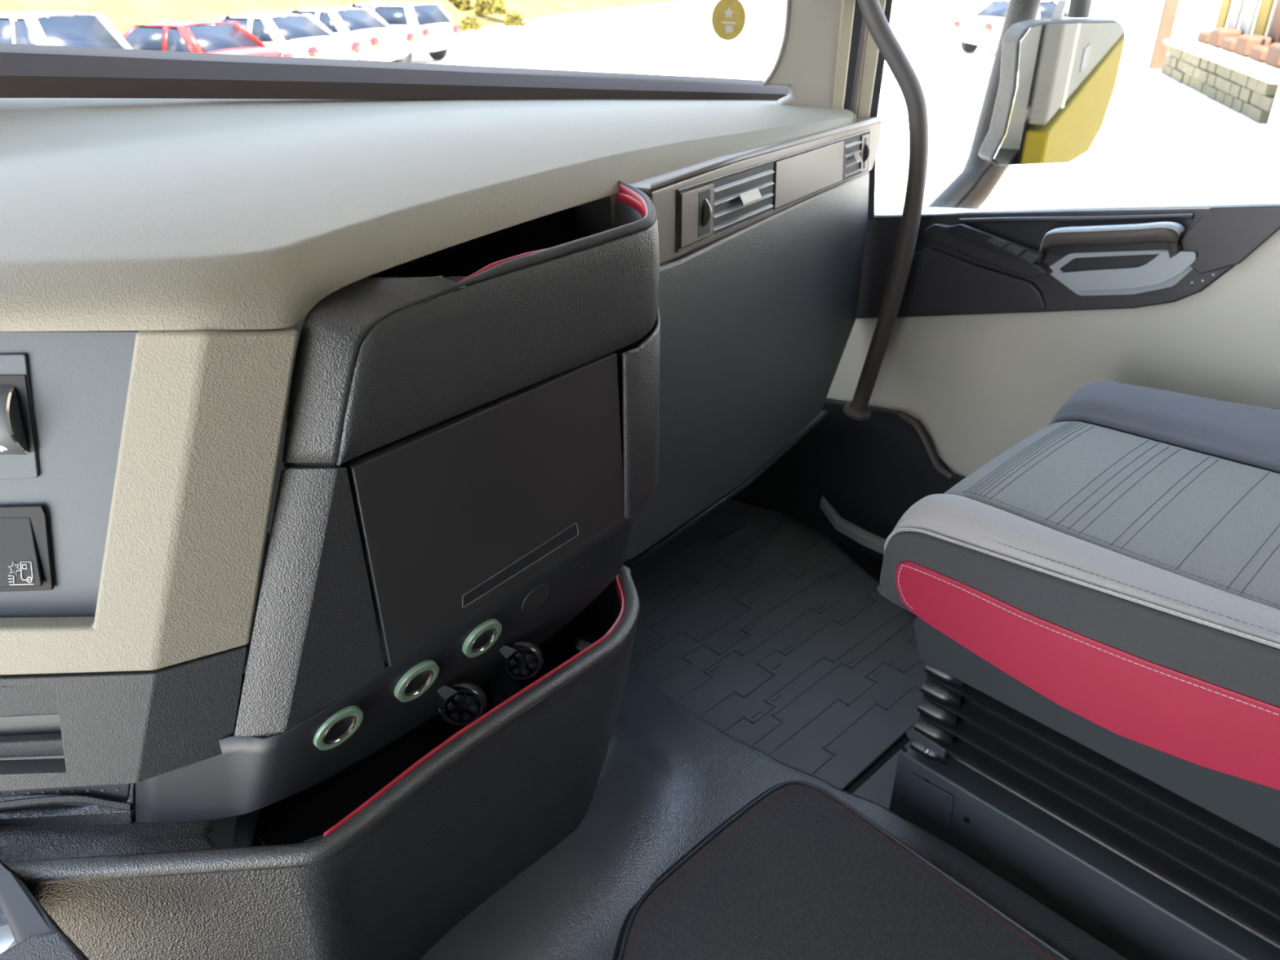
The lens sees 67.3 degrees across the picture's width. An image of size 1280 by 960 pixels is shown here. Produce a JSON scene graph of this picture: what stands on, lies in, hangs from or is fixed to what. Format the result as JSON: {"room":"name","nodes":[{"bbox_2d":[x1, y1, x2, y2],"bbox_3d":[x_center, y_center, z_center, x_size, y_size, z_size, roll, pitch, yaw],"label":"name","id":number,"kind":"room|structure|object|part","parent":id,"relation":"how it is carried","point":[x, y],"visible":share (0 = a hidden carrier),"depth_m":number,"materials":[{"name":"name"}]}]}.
{"room":"truck cab interior","nodes":[
{"label":"truck cab interior","id":0,"kind":"room"},
{"bbox_2d":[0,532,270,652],"bbox_3d":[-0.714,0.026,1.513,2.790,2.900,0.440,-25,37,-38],"label":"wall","id":1,"kind":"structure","parent":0,"point":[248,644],"depth_m":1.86,"materials":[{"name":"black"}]},
{"bbox_2d":[762,0,893,219],"bbox_3d":[0.336,-0.809,1.695,0.237,0.691,0.067,-2,29,-4],"label":"trim","id":2,"kind":"structure","parent":1,"relation":"attached to","point":[828,55],"depth_m":1.71,"materials":[{"name":"grey plastic"}]},
{"bbox_2d":[737,398,966,616],"bbox_3d":[0.460,-0.026,2.119,0.177,0.389,0.785,-17,33,-28],"label":"trim","id":3,"kind":"structure","parent":1,"relation":"attached to","point":[848,480],"depth_m":2.09,"materials":[{"name":"black plastic"}]},
{"bbox_3d":[-0.261,-0.829,1.359,1.493,0.571,0.326,-25,37,-38],"label":"window","id":4,"kind":"structure","parent":1,"relation":"in","visible":0},
{"bbox_2d":[711,0,746,40],"bbox_3d":[0.162,-0.843,1.757,0.062,0.072,0.005,2,29,4],"label":"sticker","id":5,"kind":"object","parent":4,"relation":"attached to","point":[728,16],"visible":1,"depth_m":1.76,"materials":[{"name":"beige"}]},
{"bbox_2d":[244,493,911,794],"bbox_3d":[0.169,0.890,0.969,2.730,0.068,2.870,-25,37,-38],"label":"floor","id":6,"kind":"structure","parent":0,"point":[904,740],"depth_m":1.66,"materials":[{"name":"black rubber"}]},
{"bbox_2d":[0,43,881,568],"bbox_3d":[-0.131,-0.238,1.778,2.013,1.120,1.313,-25,37,-38],"label":"dashboard","id":7,"kind":"object","parent":6,"relation":"on","point":[140,189],"visible":0.98,"depth_m":1.18,"materials":[{"name":"grey plastic"}]},
{"bbox_2d":[678,162,774,248],"bbox_3d":[0.113,-0.342,1.183,0.284,0.080,0.098,-25,37,-38],"label":"air vent","id":8,"kind":"object","parent":7,"relation":"attached to","point":[717,201],"depth_m":1.15,"materials":[{"name":"black plastic"}]},
{"bbox_3d":[0.203,-0.444,1.392,0.050,0.132,0.924,14,32,24],"label":"vent panel","id":9,"kind":"part","parent":7,"relation":"part of","materials":[{"name":"brown"}]},
{"bbox_3d":[0.194,-0.209,1.507,0.030,0.479,1.000,14,32,24],"label":"knee panel","id":10,"kind":"part","parent":7,"relation":"part of","materials":[{"name":"grey plastic"}]},
{"bbox_3d":[0.223,-0.432,1.377,0.003,0.115,0.784,14,32,24],"label":"band frame","id":11,"kind":"part","parent":7,"relation":"part of","materials":[{"name":"brown"}]},
{"bbox_3d":[0.255,-0.458,1.432,0.006,0.082,0.323,14,32,24],"label":"blank plate","id":12,"kind":"part","parent":7,"relation":"part of","materials":[{"name":"brown"}]},
{"bbox_2d":[842,132,870,179],"bbox_3d":[0.357,-0.548,1.623,0.150,0.073,0.069,-25,37,-38],"label":"air vent","id":13,"kind":"object","parent":7,"relation":"attached to","point":[855,145],"depth_m":1.61,"materials":[{"name":"black plastic"}]},
{"bbox_2d":[843,0,928,420],"bbox_3d":[0.415,-0.549,1.763,0.056,0.922,0.251,-25,37,-38],"label":"grab bar","id":14,"kind":"object","parent":7,"relation":"attached to","point":[877,23],"visible":1,"depth_m":1.68,"materials":[{"name":"grey"}]},
{"bbox_3d":[0.442,-0.142,1.955,0.056,0.024,0.056,-25,37,-38],"label":"foot plate","id":15,"kind":"part","parent":14,"relation":"part of","materials":[{"name":"grey"}]},
{"bbox_2d":[419,665,1128,959],"bbox_3d":[0.203,0.756,0.878,1.059,0.240,2.100,-25,37,-38],"label":"engine cover","id":16,"kind":"object","parent":6,"relation":"on","point":[668,777],"visible":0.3,"depth_m":1.30,"materials":[{"name":"grey plastic"}]},
{"bbox_2d":[0,180,660,959],"bbox_3d":[-0.277,0.172,1.028,0.389,0.872,0.870,21,35,33],"label":"console","id":17,"kind":"object","parent":16,"relation":"on","point":[435,673],"visible":0.95,"depth_m":0.84,"materials":[{"name":"grey plastic"}]},
{"bbox_2d":[0,859,89,959],"bbox_3d":[-0.626,0.335,0.832,0.518,0.111,0.091,18,34,30],"label":"column","id":18,"kind":"structure","parent":17,"relation":"attached to","point":[30,933],"depth_m":0.76,"materials":[{"name":"black plastic"}]},
{"bbox_2d":[0,924,16,953],"bbox_3d":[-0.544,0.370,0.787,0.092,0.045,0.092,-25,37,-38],"label":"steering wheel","id":19,"kind":"object","parent":18,"relation":"on","point":[7,932],"depth_m":0.80,"materials":[{"name":"silver metal"}]},
{"bbox_2d":[0,782,135,826],"bbox_3d":[-0.551,0.276,0.824,0.261,0.090,0.014,0,29,0],"label":"tray","id":20,"kind":"object","parent":17,"relation":"attached to","point":[107,804],"visible":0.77,"depth_m":0.82,"materials":[{"name":"black plastic"}]},
{"bbox_3d":[-0.548,0.262,0.820,0.241,0.051,0.004,0,29,0],"label":"studded plate","id":21,"kind":"part","parent":20,"relation":"part of","materials":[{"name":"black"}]},
{"bbox_3d":[-0.556,0.298,0.837,0.241,0.039,0.010,0,29,0],"label":"rail","id":22,"kind":"part","parent":20,"relation":"part of","materials":[{"name":"grey plastic"}]},
{"bbox_2d":[0,325,298,791],"bbox_3d":[-0.438,0.066,0.736,0.391,0.375,0.116,0,29,-1],"label":"switch panel","id":23,"kind":"object","parent":17,"relation":"attached to","point":[138,468],"visible":0.98,"depth_m":0.71,"materials":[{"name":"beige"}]},
{"bbox_2d":[0,504,53,591],"bbox_3d":[-0.503,0.053,0.724,0.124,0.072,0.015,0,29,0],"label":"rocker switch","id":24,"kind":"object","parent":23,"relation":"attached to","point":[26,531],"depth_m":0.72,"materials":[{"name":"black plastic"}]},
{"bbox_2d":[0,685,64,759],"bbox_3d":[-0.539,0.199,0.782,0.139,0.089,0.132,-25,37,-38],"label":"air vent","id":25,"kind":"object","parent":23,"relation":"on","point":[30,726],"depth_m":0.78,"materials":[{"name":"grey plastic"}]},
{"bbox_3d":[-0.466,0.001,0.711,0.246,0.220,0.042,0,29,0],"label":"inset plate","id":26,"kind":"part","parent":23,"relation":"part of","materials":[{"name":"grey plastic"}]},
{"bbox_3d":[-0.276,0.097,0.759,0.125,0.217,0.032,-25,37,-38],"label":"panel","id":27,"kind":"part","parent":17,"relation":"part of","materials":[{"name":"grey plastic"}]},
{"bbox_2d":[313,705,363,750],"bbox_3d":[-0.260,0.213,0.828,0.047,0.046,0.020,-25,37,-38],"label":"power socket","id":28,"kind":"object","parent":17,"relation":"attached to","point":[335,726],"depth_m":0.82,"materials":[{"name":"green metal"}]},
{"bbox_2d":[135,514,635,822],"bbox_3d":[-0.201,0.154,0.934,0.562,0.158,0.132,-23,36,-35],"label":"panel","id":29,"kind":"object","parent":17,"relation":"attached to","point":[322,713],"depth_m":0.87,"materials":[{"name":"black plastic"}]},
{"bbox_2d":[394,659,439,702],"bbox_3d":[-0.204,0.184,0.879,0.047,0.046,0.019,-25,37,-38],"label":"power socket","id":30,"kind":"object","parent":17,"relation":"attached to","point":[414,679],"depth_m":0.87,"materials":[{"name":"green metal"}]},
{"bbox_2d":[462,618,502,657],"bbox_3d":[-0.151,0.151,0.920,0.045,0.044,0.019,-25,37,-38],"label":"power socket","id":31,"kind":"object","parent":17,"relation":"attached to","point":[480,637],"depth_m":0.92,"materials":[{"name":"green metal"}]},
{"bbox_3d":[-0.121,0.020,0.870,0.287,0.216,0.012,-25,37,-38],"label":"storage door","id":32,"kind":"part","parent":17,"relation":"part of","materials":[{"name":"black plastic"}]},
{"bbox_3d":[-0.112,0.078,0.905,0.137,0.031,0.003,-25,37,-38],"label":"slot plate","id":33,"kind":"part","parent":17,"relation":"part of","materials":[{"name":"black plastic"}]},
{"bbox_2d":[582,562,587,568],"bbox_3d":[-0.057,0.088,0.989,0.007,0.007,0.004,-25,37,-38],"label":"lamp","id":34,"kind":"object","parent":17,"relation":"attached to","point":[584,565],"depth_m":0.99,"materials":[{"name":"black plastic"}]},
{"bbox_2d":[612,780,1072,959],"bbox_3d":[0.517,0.752,0.863,0.516,0.010,1.367,-25,37,-38],"label":"mat","id":35,"kind":"object","parent":16,"relation":"on","point":[797,872],"visible":1,"depth_m":1.24,"materials":[{"name":"black"}]},
{"bbox_2d":[629,499,927,790],"bbox_3d":[0.256,0.272,2.010,0.797,0.012,0.815,-25,37,-38],"label":"floor mat","id":36,"kind":"object","parent":6,"relation":"on","point":[753,620],"visible":0.64,"depth_m":1.91,"materials":[{"name":"rubber"}]},
{"bbox_2d":[852,739,912,808],"bbox_3d":[1.077,0.666,1.297,0.755,0.008,1.470,-25,37,-38],"label":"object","id":37,"kind":"structure","parent":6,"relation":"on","point":[878,788],"depth_m":1.59,"materials":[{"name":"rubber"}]},
{"bbox_2d":[876,380,1279,959],"bbox_3d":[1.015,0.370,1.121,0.668,0.680,1.343,-25,37,-38],"label":"passenger seat","id":38,"kind":"object","parent":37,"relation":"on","point":[1095,604],"visible":1,"depth_m":1.19,"materials":[{"name":"fabric"}]},
{"bbox_3d":[0.434,0.481,1.438,0.002,0.071,0.077,-25,37,-38],"label":"riser plate","id":39,"kind":"part","parent":38,"relation":"part of","materials":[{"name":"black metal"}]},
{"bbox_3d":[0.623,0.217,1.000,0.054,0.214,0.840,-25,37,-38],"label":"panel","id":40,"kind":"part","parent":38,"relation":"part of","materials":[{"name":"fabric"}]},
{"bbox_3d":[0.786,0.136,1.132,0.371,0.210,0.834,-25,37,-38],"label":"panel","id":41,"kind":"part","parent":38,"relation":"part of","materials":[{"name":"grey fabric"}]},
{"bbox_3d":[1.140,-0.402,1.338,0.060,1.980,2.950,-25,37,-38],"label":"wall","id":42,"kind":"structure","parent":0,"visible":0},
{"bbox_2d":[826,202,1279,476],"bbox_3d":[0.822,-0.065,1.775,0.207,1.110,1.370,-25,37,-38],"label":"door","id":43,"kind":"structure","parent":42,"relation":"in","point":[1003,315],"depth_m":1.67,"materials":[{"name":"grey plastic"}]},
{"bbox_3d":[0.599,-0.346,1.791,0.026,0.146,0.323,-25,37,-38],"label":"swell panel","id":44,"kind":"part","parent":43,"relation":"part of","materials":[{"name":"grey plastic"}]},
{"bbox_2d":[946,223,1044,266],"bbox_3d":[0.622,-0.415,1.690,0.010,0.045,0.186,-25,37,-38],"label":"switch plate","id":45,"kind":"object","parent":43,"relation":"attached to","point":[982,246],"depth_m":1.69,"materials":[{"name":"black plastic"}]},
{"bbox_2d":[986,237,1008,247],"bbox_3d":[0.625,-0.416,1.682,0.008,0.015,0.041,-25,37,-38],"label":"switch","id":46,"kind":"object","parent":43,"relation":"attached to","point":[990,242],"depth_m":1.68,"materials":[{"name":"black plastic"}]},
{"bbox_2d":[1004,244,1023,255],"bbox_3d":[0.648,-0.399,1.664,0.008,0.016,0.036,-25,37,-38],"label":"switch","id":47,"kind":"object","parent":43,"relation":"attached to","point":[1009,250],"depth_m":1.66,"materials":[{"name":"black plastic"}]},
{"bbox_2d":[926,0,1124,208],"bbox_3d":[0.751,-0.772,1.869,0.301,0.606,0.256,-25,37,-38],"label":"mirror","id":48,"kind":"object","parent":43,"relation":"attached to","point":[1051,82],"visible":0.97,"depth_m":1.86,"materials":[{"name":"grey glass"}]},
{"bbox_3d":[0.700,-0.593,2.012,0.220,0.153,0.040,-24,36,-36],"label":"arm","id":49,"kind":"part","parent":48,"relation":"part of","materials":[{"name":"brown"}]},
{"bbox_3d":[0.687,-0.804,1.926,0.301,0.604,0.073,-25,37,-38],"label":"support arm","id":50,"kind":"part","parent":48,"relation":"part of","materials":[{"name":"plastic"}]},
{"bbox_2d":[993,22,1124,164],"bbox_3d":[0.806,-0.740,1.850,0.224,0.252,0.003,-4,29,-8],"label":"mirror glass","id":51,"kind":"object","parent":48,"relation":"attached to","point":[1062,77],"depth_m":1.85,"materials":[{"name":"yellow"}]},
{"bbox_3d":[0.850,-0.986,1.833,0.039,0.187,0.051,-25,37,-38],"label":"arm","id":52,"kind":"part","parent":48,"relation":"part of","materials":[{"name":"plastic"}]},
{"bbox_2d":[1020,251,1040,263],"bbox_3d":[0.670,-0.382,1.648,0.008,0.019,0.034,-25,37,-38],"label":"switch","id":53,"kind":"object","parent":43,"relation":"attached to","point":[1026,257],"depth_m":1.65,"materials":[{"name":"black plastic"}]},
{"bbox_3d":[0.753,-0.381,1.553,0.049,0.103,0.212,-25,37,-38],"label":"pull trim","id":54,"kind":"part","parent":43,"relation":"part of","materials":[{"name":"grey plastic"}]},
{"bbox_3d":[0.786,-0.341,1.559,0.012,0.097,0.202,-24,37,-37],"label":"release lever","id":55,"kind":"part","parent":43,"relation":"part of","materials":[{"name":"grey plastic"}]},
{"label":"outside","id":56,"kind":"structure","parent":0,"visible":0},
{"bbox_2d":[409,0,1279,209],"bbox_3d":[-6.182,-28.237,57.199,200.000,0.200,180.000,-25,37,-38],"label":"ground","id":57,"kind":"structure","parent":56,"point":[1160,140],"depth_m":19.70,"materials":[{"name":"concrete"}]},
{"bbox_2d":[0,11,132,48],"bbox_3d":[-10.480,-7.243,16.836,4.404,1.736,1.800,13,31,22],"label":"car","id":58,"kind":"object","parent":57,"relation":"on","point":[32,28],"visible":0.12,"depth_m":16.00,"materials":[{"name":"grey metal"}]},
{"bbox_2d":[121,20,293,57],"bbox_3d":[-9.104,-8.312,19.080,4.410,1.456,1.800,13,31,22],"label":"car","id":59,"kind":"object","parent":57,"relation":"on","point":[232,37],"visible":0.24,"depth_m":18.28,"materials":[{"name":"red"}]},
{"bbox_2d":[280,52,293,57],"bbox_3d":[-6.878,-8.228,18.745,0.089,0.191,0.300,13,31,22],"label":"tail lamp","id":60,"kind":"object","parent":59,"relation":"attached to","point":[282,54],"depth_m":18.73,"materials":[{"name":"red plastic"}]},
{"bbox_2d":[200,13,361,59],"bbox_3d":[-8.475,-9.622,21.472,4.410,1.456,1.800,13,31,22],"label":"car","id":61,"kind":"object","parent":57,"relation":"on","point":[304,36],"visible":0.26,"depth_m":20.55,"materials":[{"name":"grey metal"}]},
{"bbox_2d":[305,45,319,57],"bbox_3d":[-6.850,-8.974,20.131,0.089,0.191,0.300,13,31,22],"label":"tail lamp","id":62,"kind":"object","parent":61,"relation":"attached to","point":[310,51],"depth_m":20.10,"materials":[{"name":"red plastic"}]},
{"bbox_3d":[-6.518,-9.083,20.712,0.030,0.122,0.520,13,31,22],"label":"number plate","id":63,"kind":"part","parent":61,"relation":"part of","materials":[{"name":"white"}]},
{"bbox_2d":[349,40,361,51],"bbox_3d":[-6.250,-9.538,21.138,0.089,0.191,0.300,13,31,22],"label":"tail lamp","id":64,"kind":"object","parent":61,"relation":"attached to","point":[353,46],"depth_m":21.09,"materials":[{"name":"red plastic"}]},
{"bbox_2d":[284,7,415,62],"bbox_3d":[-7.847,-10.932,23.865,4.410,1.456,1.800,13,31,22],"label":"car","id":65,"kind":"object","parent":57,"relation":"on","point":[379,41],"visible":0.34,"depth_m":22.93,"materials":[{"name":"grey metal"}]},
{"bbox_2d":[368,35,380,45],"bbox_3d":[-6.222,-10.284,22.523,0.089,0.191,0.300,13,31,22],"label":"tail lamp","id":66,"kind":"object","parent":65,"relation":"attached to","point":[372,40],"depth_m":22.49,"materials":[{"name":"red plastic"}]},
{"bbox_3d":[-5.908,-10.396,23.113,0.030,0.122,0.520,13,31,22],"label":"number plate","id":67,"kind":"part","parent":65,"relation":"part of","materials":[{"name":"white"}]},
{"bbox_2d":[404,31,415,41],"bbox_3d":[-5.622,-10.848,23.530,0.089,0.191,0.300,13,31,22],"label":"tail lamp","id":68,"kind":"object","parent":65,"relation":"attached to","point":[409,37],"depth_m":23.49,"materials":[{"name":"red"}]},
{"bbox_2d":[0,0,700,35],"bbox_3d":[-16.765,-33.758,55.365,110.280,11.246,53.589,-25,37,-38],"label":"bank","id":69,"kind":"object","parent":57,"relation":"on","point":[122,15],"visible":0.45,"depth_m":33.81,"materials":[{"name":"green plant"}]},
{"bbox_2d":[448,0,474,10],"bbox_3d":[-8.225,-20.599,41.084,2.181,1.215,2.269,-13,31,-23],"label":"shrub","id":70,"kind":"object","parent":69,"relation":"on","point":[461,4],"visible":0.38,"depth_m":40.85,"materials":[{"name":"yellow plant"}]},
{"bbox_2d":[459,15,483,31],"bbox_3d":[-6.376,-17.170,36.149,0.914,0.540,0.896,-8,30,-14],"label":"shrub","id":71,"kind":"object","parent":69,"relation":"on","point":[465,25],"visible":0.99,"depth_m":36.01,"materials":[{"name":"yellow plant"}]},
{"bbox_2d":[471,0,508,16],"bbox_3d":[-6.239,-19.928,40.267,1.531,0.875,1.530,-25,37,-38],"label":"shrub","id":72,"kind":"object","parent":69,"relation":"on","point":[482,9],"visible":1,"depth_m":40.09,"materials":[{"name":"yellow plant"}]},
{"bbox_2d":[501,11,527,27],"bbox_3d":[-4.698,-17.205,35.923,0.966,0.556,1.005,0,29,0],"label":"shrub","id":73,"kind":"object","parent":69,"relation":"on","point":[517,21],"visible":1,"depth_m":35.80,"materials":[{"name":"yellow plant"}]},
{"bbox_2d":[345,1,461,62],"bbox_3d":[-7.197,-12.288,26.343,4.410,1.456,1.800,13,31,22],"label":"car","id":74,"kind":"object","parent":57,"relation":"on","point":[434,34],"visible":0.41,"depth_m":25.32,"materials":[{"name":"grey metal"}]},
{"bbox_2d":[420,27,431,36],"bbox_3d":[-5.571,-11.641,25.001,0.089,0.191,0.300,13,31,22],"label":"tail lamp","id":75,"kind":"object","parent":74,"relation":"attached to","point":[424,32],"depth_m":24.98,"materials":[{"name":"red plastic"}]},
{"bbox_3d":[-5.258,-11.752,25.591,0.030,0.122,0.520,13,31,22],"label":"number plate","id":76,"kind":"part","parent":74,"relation":"part of","materials":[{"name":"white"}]},
{"bbox_2d":[451,24,460,33],"bbox_3d":[-4.971,-12.205,26.008,0.089,0.191,0.300,13,31,22],"label":"tail lamp","id":77,"kind":"object","parent":74,"relation":"attached to","point":[455,28],"depth_m":25.96,"materials":[{"name":"red plastic"}]},
{"bbox_2d":[952,0,1076,53],"bbox_3d":[11.417,-13.384,28.345,4.404,1.456,1.800,-14,31,-23],"label":"car","id":78,"kind":"object","parent":57,"relation":"on","point":[984,28],"visible":0.38,"depth_m":27.58,"materials":[{"name":"white metal"}]},
{"bbox_2d":[952,20,961,27],"bbox_3d":[9.241,-13.276,27.988,0.089,0.191,0.300,-14,31,-23],"label":"tail lamp","id":79,"kind":"object","parent":78,"relation":"attached to","point":[957,24],"depth_m":27.96,"materials":[{"name":"red plastic"}]},
{"bbox_3d":[9.480,-12.823,27.543,0.030,0.122,0.520,-14,31,-23],"label":"number plate","id":80,"kind":"part","parent":78,"relation":"part of","materials":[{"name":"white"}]},
{"bbox_2d":[983,22,994,30],"bbox_3d":[9.781,-12.717,26.944,0.089,0.191,0.300,-14,31,-23],"label":"tail lamp","id":81,"kind":"object","parent":78,"relation":"attached to","point":[987,25],"depth_m":26.93,"materials":[{"name":"red plastic"}]},
{"bbox_2d":[1053,0,1279,133],"bbox_3d":[16.347,-17.264,29.659,2.568,7.000,63.635,7,29,13],"label":"building","id":82,"kind":"structure","parent":57,"relation":"on","point":[1154,29],"depth_m":20.98,"materials":[{"name":"concrete"}]},
{"bbox_3d":[13.263,-13.639,23.037,0.300,7.000,0.300,7,30,13],"label":"door post","id":83,"kind":"part","parent":82,"relation":"part of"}
]}

